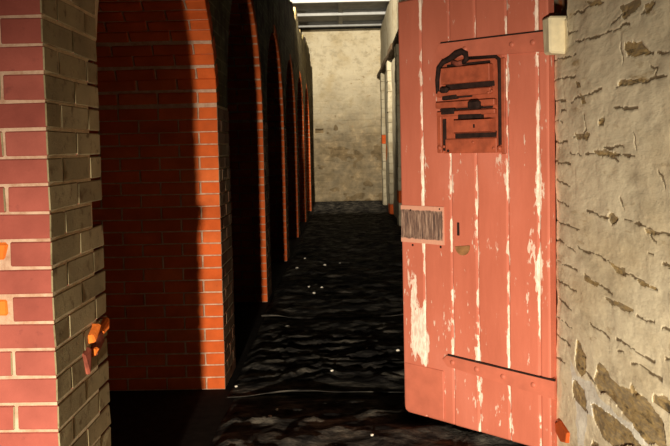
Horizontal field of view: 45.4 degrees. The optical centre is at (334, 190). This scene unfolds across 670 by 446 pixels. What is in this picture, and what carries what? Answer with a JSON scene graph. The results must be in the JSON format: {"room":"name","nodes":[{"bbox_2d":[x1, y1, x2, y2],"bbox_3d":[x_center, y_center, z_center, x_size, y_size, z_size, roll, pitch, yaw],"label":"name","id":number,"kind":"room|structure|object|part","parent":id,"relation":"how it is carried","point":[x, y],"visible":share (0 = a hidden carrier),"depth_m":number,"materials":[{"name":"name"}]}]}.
{"room":"prison interior","nodes":[
{"label":"prison interior","id":0,"kind":"room"},
{"bbox_2d":[108,201,400,445],"bbox_3d":[-1.194,0.985,8.849,6.400,0.120,23.950,-1,3,1],"label":"floor","id":1,"kind":"structure","parent":0,"point":[147,417],"depth_m":4.28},
{"bbox_2d":[0,0,110,445],"bbox_3d":[-2.444,-0.529,2.733,3.484,3.683,1.477,-1,3,1],"label":"wall pier","id":2,"kind":"object","parent":1,"relation":"on","point":[54,369],"visible":1,"depth_m":2.04,"materials":[{"name":"brick"}]},
{"bbox_2d":[89,0,235,390],"bbox_3d":[-2.415,-0.647,4.743,3.508,3.660,2.550,-1,3,1],"label":"brick archway","id":3,"kind":"object","parent":1,"relation":"on","point":[163,211],"visible":0.65,"depth_m":4.52,"materials":[{"name":"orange brick"}]},
{"bbox_2d":[228,0,273,302],"bbox_3d":[-2.393,-0.782,7.314,3.508,3.660,2.600,-1,3,1],"label":"brick archway","id":4,"kind":"object","parent":1,"relation":"on","point":[251,25],"visible":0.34,"depth_m":7.12,"materials":[{"name":"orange brick"}]},
{"bbox_2d":[267,0,289,260],"bbox_3d":[-2.371,-0.918,9.911,3.508,3.660,2.600,-1,3,1],"label":"wall pier","id":5,"kind":"object","parent":1,"relation":"on","point":[279,47],"visible":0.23,"depth_m":9.71,"materials":[{"name":"orange brick"}]},
{"bbox_2d":[286,0,299,237],"bbox_3d":[-2.349,-1.055,12.507,3.508,3.660,2.600,-1,3,1],"label":"wall pier","id":6,"kind":"object","parent":1,"relation":"on","point":[293,72],"visible":0.16,"depth_m":12.31,"materials":[{"name":"orange brick"}]},
{"bbox_2d":[297,27,306,221],"bbox_3d":[-2.326,-1.157,15.105,3.508,3.590,2.600,-1,3,1],"label":"wall pier","id":7,"kind":"object","parent":1,"relation":"on","point":[302,54],"visible":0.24,"depth_m":14.90,"materials":[{"name":"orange brick"}]},
{"bbox_2d":[304,37,311,210],"bbox_3d":[-2.305,-1.333,17.787,3.508,3.660,2.775,-1,3,1],"label":"wall pier","id":8,"kind":"object","parent":1,"relation":"on","point":[308,63],"visible":0.14,"depth_m":17.50,"materials":[{"name":"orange brick"}]},
{"bbox_2d":[227,315,404,397],"bbox_3d":[0.209,1.036,5.417,1.581,0.055,2.128,-1,3,1],"label":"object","id":9,"kind":"structure","parent":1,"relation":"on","point":[302,356],"depth_m":5.09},
{"bbox_2d":[261,200,402,318],"bbox_3d":[0.276,0.614,13.329,1.622,0.054,14.040,-1,3,1],"label":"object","id":10,"kind":"structure","parent":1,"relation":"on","point":[362,236],"depth_m":8.90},
{"bbox_2d":[211,391,527,445],"bbox_3d":[0.162,1.183,2.752,1.492,0.055,3.468,-1,3,1],"label":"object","id":11,"kind":"structure","parent":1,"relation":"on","point":[308,418],"depth_m":3.86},
{"bbox_2d":[293,2,388,29],"bbox_3d":[-1.473,-3.648,10.981,6.000,0.060,19.210,-1,3,1],"label":"ceiling","id":12,"kind":"structure","parent":0,"point":[353,5],"depth_m":17.73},
{"bbox_2d":[290,0,389,3],"bbox_3d":[-1.367,-3.834,16.193,5.520,0.120,0.100,-1,3,1],"label":"beam","id":13,"kind":"structure","parent":12,"relation":"attached to","point":[292,1],"depth_m":16.14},
{"bbox_2d":[298,20,382,27],"bbox_3d":[-1.339,-4.004,19.428,5.520,0.120,0.100,-1,3,1],"label":"beam","id":14,"kind":"structure","parent":12,"relation":"attached to","point":[345,23],"depth_m":19.37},
{"bbox_2d":[338,3,342,12],"bbox_3d":[0.114,-3.935,17.021,0.110,0.070,1.450,-1,3,1],"label":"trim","id":15,"kind":"structure","parent":12,"relation":"attached to","point":[340,5],"depth_m":17.12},
{"bbox_2d":[338,16,342,23],"bbox_3d":[0.128,-4.020,18.639,0.110,0.070,1.450,-1,3,1],"label":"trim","id":16,"kind":"structure","parent":12,"relation":"attached to","point":[340,18],"depth_m":18.71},
{"bbox_2d":[297,9,385,16],"bbox_3d":[-1.353,-3.919,17.811,5.520,0.120,0.100,-1,3,1],"label":"beam","id":17,"kind":"structure","parent":12,"relation":"attached to","point":[357,12],"depth_m":17.75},
{"bbox_2d":[302,28,382,201],"bbox_3d":[0.356,-1.915,20.517,2.300,4.380,0.317,-1,3,1],"label":"wall","id":18,"kind":"structure","parent":0,"point":[345,105],"depth_m":20.38,"materials":[{"name":"beige paint"}]},
{"bbox_2d":[380,0,566,345],"bbox_3d":[1.255,-1.455,11.845,0.315,4.330,17.110,-1,3,1],"label":"wall","id":19,"kind":"structure","parent":0,"point":[389,26],"depth_m":15.71,"materials":[{"name":"beige paint"}]},
{"bbox_2d":[380,73,386,204],"bbox_3d":[1.159,-1.211,18.975,0.121,3.107,0.463,-1,3,1],"label":"trim","id":20,"kind":"structure","parent":19,"relation":"attached to","point":[382,81],"depth_m":18.77,"materials":[{"name":"beige paint"}]},
{"bbox_2d":[377,30,398,78],"bbox_3d":[1.050,-2.454,11.813,0.154,0.129,16.998,-1,3,1],"label":"trim ledge","id":21,"kind":"object","parent":19,"relation":"attached to","point":[389,56],"visible":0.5,"depth_m":15.18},
{"bbox_2d":[386,60,393,213],"bbox_3d":[1.138,-1.075,16.378,0.118,3.106,0.463,-1,3,1],"label":"trim","id":22,"kind":"structure","parent":19,"relation":"attached to","point":[388,63],"depth_m":16.18,"materials":[{"name":"beige paint"}]},
{"bbox_2d":[394,44,401,226],"bbox_3d":[1.115,-0.938,13.782,0.121,3.105,0.464,-1,3,1],"label":"trim","id":23,"kind":"structure","parent":19,"relation":"attached to","point":[396,48],"depth_m":13.61,"materials":[{"name":"beige paint"}]},
{"bbox_2d":[554,0,669,445],"bbox_3d":[1.260,-0.968,2.562,0.758,4.330,1.440,-1,3,1],"label":"wall","id":24,"kind":"structure","parent":0,"point":[612,79],"depth_m":2.63,"materials":[{"name":"beige stone"}]},
{"bbox_2d":[398,0,556,445],"bbox_3d":[0.610,0.100,3.574,0.102,1.982,0.825,-4,4,-45],"label":"door","id":25,"kind":"structure","parent":24,"relation":"in","point":[476,77],"depth_m":3.54,"materials":[{"name":"paint"}]},
{"bbox_3d":[0.427,0.955,3.821,0.008,0.232,0.233,-4,4,-45],"label":"kick plate","id":26,"kind":"part","parent":25,"relation":"part of","materials":[{"name":"paint"}]},
{"bbox_3d":[0.497,-0.454,3.616,0.036,0.027,0.045,-4,4,-45],"label":"bolt knob","id":27,"kind":"part","parent":25,"relation":"part of","materials":[{"name":"black metal"}]},
{"bbox_3d":[0.512,-0.358,3.609,0.027,0.030,0.076,-4,4,-45],"label":"bolt plate","id":28,"kind":"part","parent":25,"relation":"part of","materials":[{"name":"black metal"}]},
{"bbox_3d":[0.521,-0.419,3.604,0.029,0.022,0.084,-4,4,-45],"label":"bolt plate","id":29,"kind":"part","parent":25,"relation":"part of","materials":[{"name":"black metal"}]},
{"bbox_3d":[0.524,-0.535,3.586,0.030,0.191,0.186,-4,4,-45],"label":"latch arm","id":30,"kind":"part","parent":25,"relation":"part of"},
{"bbox_3d":[0.573,-0.435,3.553,0.023,0.027,0.291,-4,4,-45],"label":"slide rail","id":31,"kind":"part","parent":25,"relation":"part of","materials":[{"name":"red metal"}]},
{"bbox_3d":[0.578,-0.385,3.548,0.027,0.027,0.317,-4,4,-45],"label":"slide rail","id":32,"kind":"part","parent":25,"relation":"part of","materials":[{"name":"red metal"}]},
{"bbox_3d":[0.581,-0.345,3.551,0.023,0.022,0.314,-4,4,-45],"label":"slide rail","id":33,"kind":"part","parent":25,"relation":"part of","materials":[{"name":"red metal"}]},
{"bbox_3d":[0.599,-0.327,3.530,0.026,0.022,0.128,-4,4,-45],"label":"bolt plate","id":34,"kind":"part","parent":25,"relation":"part of","materials":[{"name":"black metal"}]},
{"bbox_3d":[0.603,-0.198,3.547,0.013,0.064,0.274,-4,4,-45],"label":"plate","id":35,"kind":"part","parent":25,"relation":"part of","materials":[{"name":"red paint"}]},
{"bbox_3d":[0.606,-0.379,3.543,0.006,0.425,0.314,-4,4,-45],"label":"hatch plate","id":36,"kind":"part","parent":25,"relation":"part of","materials":[{"name":"red paint"}]},
{"bbox_2d":[454,118,495,133],"bbox_3d":[0.601,-0.284,3.522,0.042,0.062,0.224,-4,4,-45],"label":"metal plate","id":37,"kind":"object","parent":25,"relation":"on","point":[461,125],"depth_m":3.49,"materials":[{"name":"red paint"}]},
{"bbox_3d":[0.613,-0.375,3.497,0.048,0.040,0.062,-4,4,-45],"label":"bolt knob","id":38,"kind":"part","parent":25,"relation":"part of","materials":[{"name":"black metal"}]},
{"bbox_2d":[543,16,566,54],"bbox_3d":[0.883,-0.614,3.179,0.097,0.151,0.075,-3,3,-7],"label":"block","id":39,"kind":"object","parent":24,"relation":"attached to","point":[553,26],"visible":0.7,"depth_m":3.14,"materials":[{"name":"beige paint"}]},
{"bbox_2d":[555,420,569,442],"bbox_3d":[0.945,0.991,3.276,0.045,0.084,0.177,-1,3,1],"label":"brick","id":40,"kind":"object","parent":24,"relation":"attached to","point":[562,432],"visible":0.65,"depth_m":3.26,"materials":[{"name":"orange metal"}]}
]}

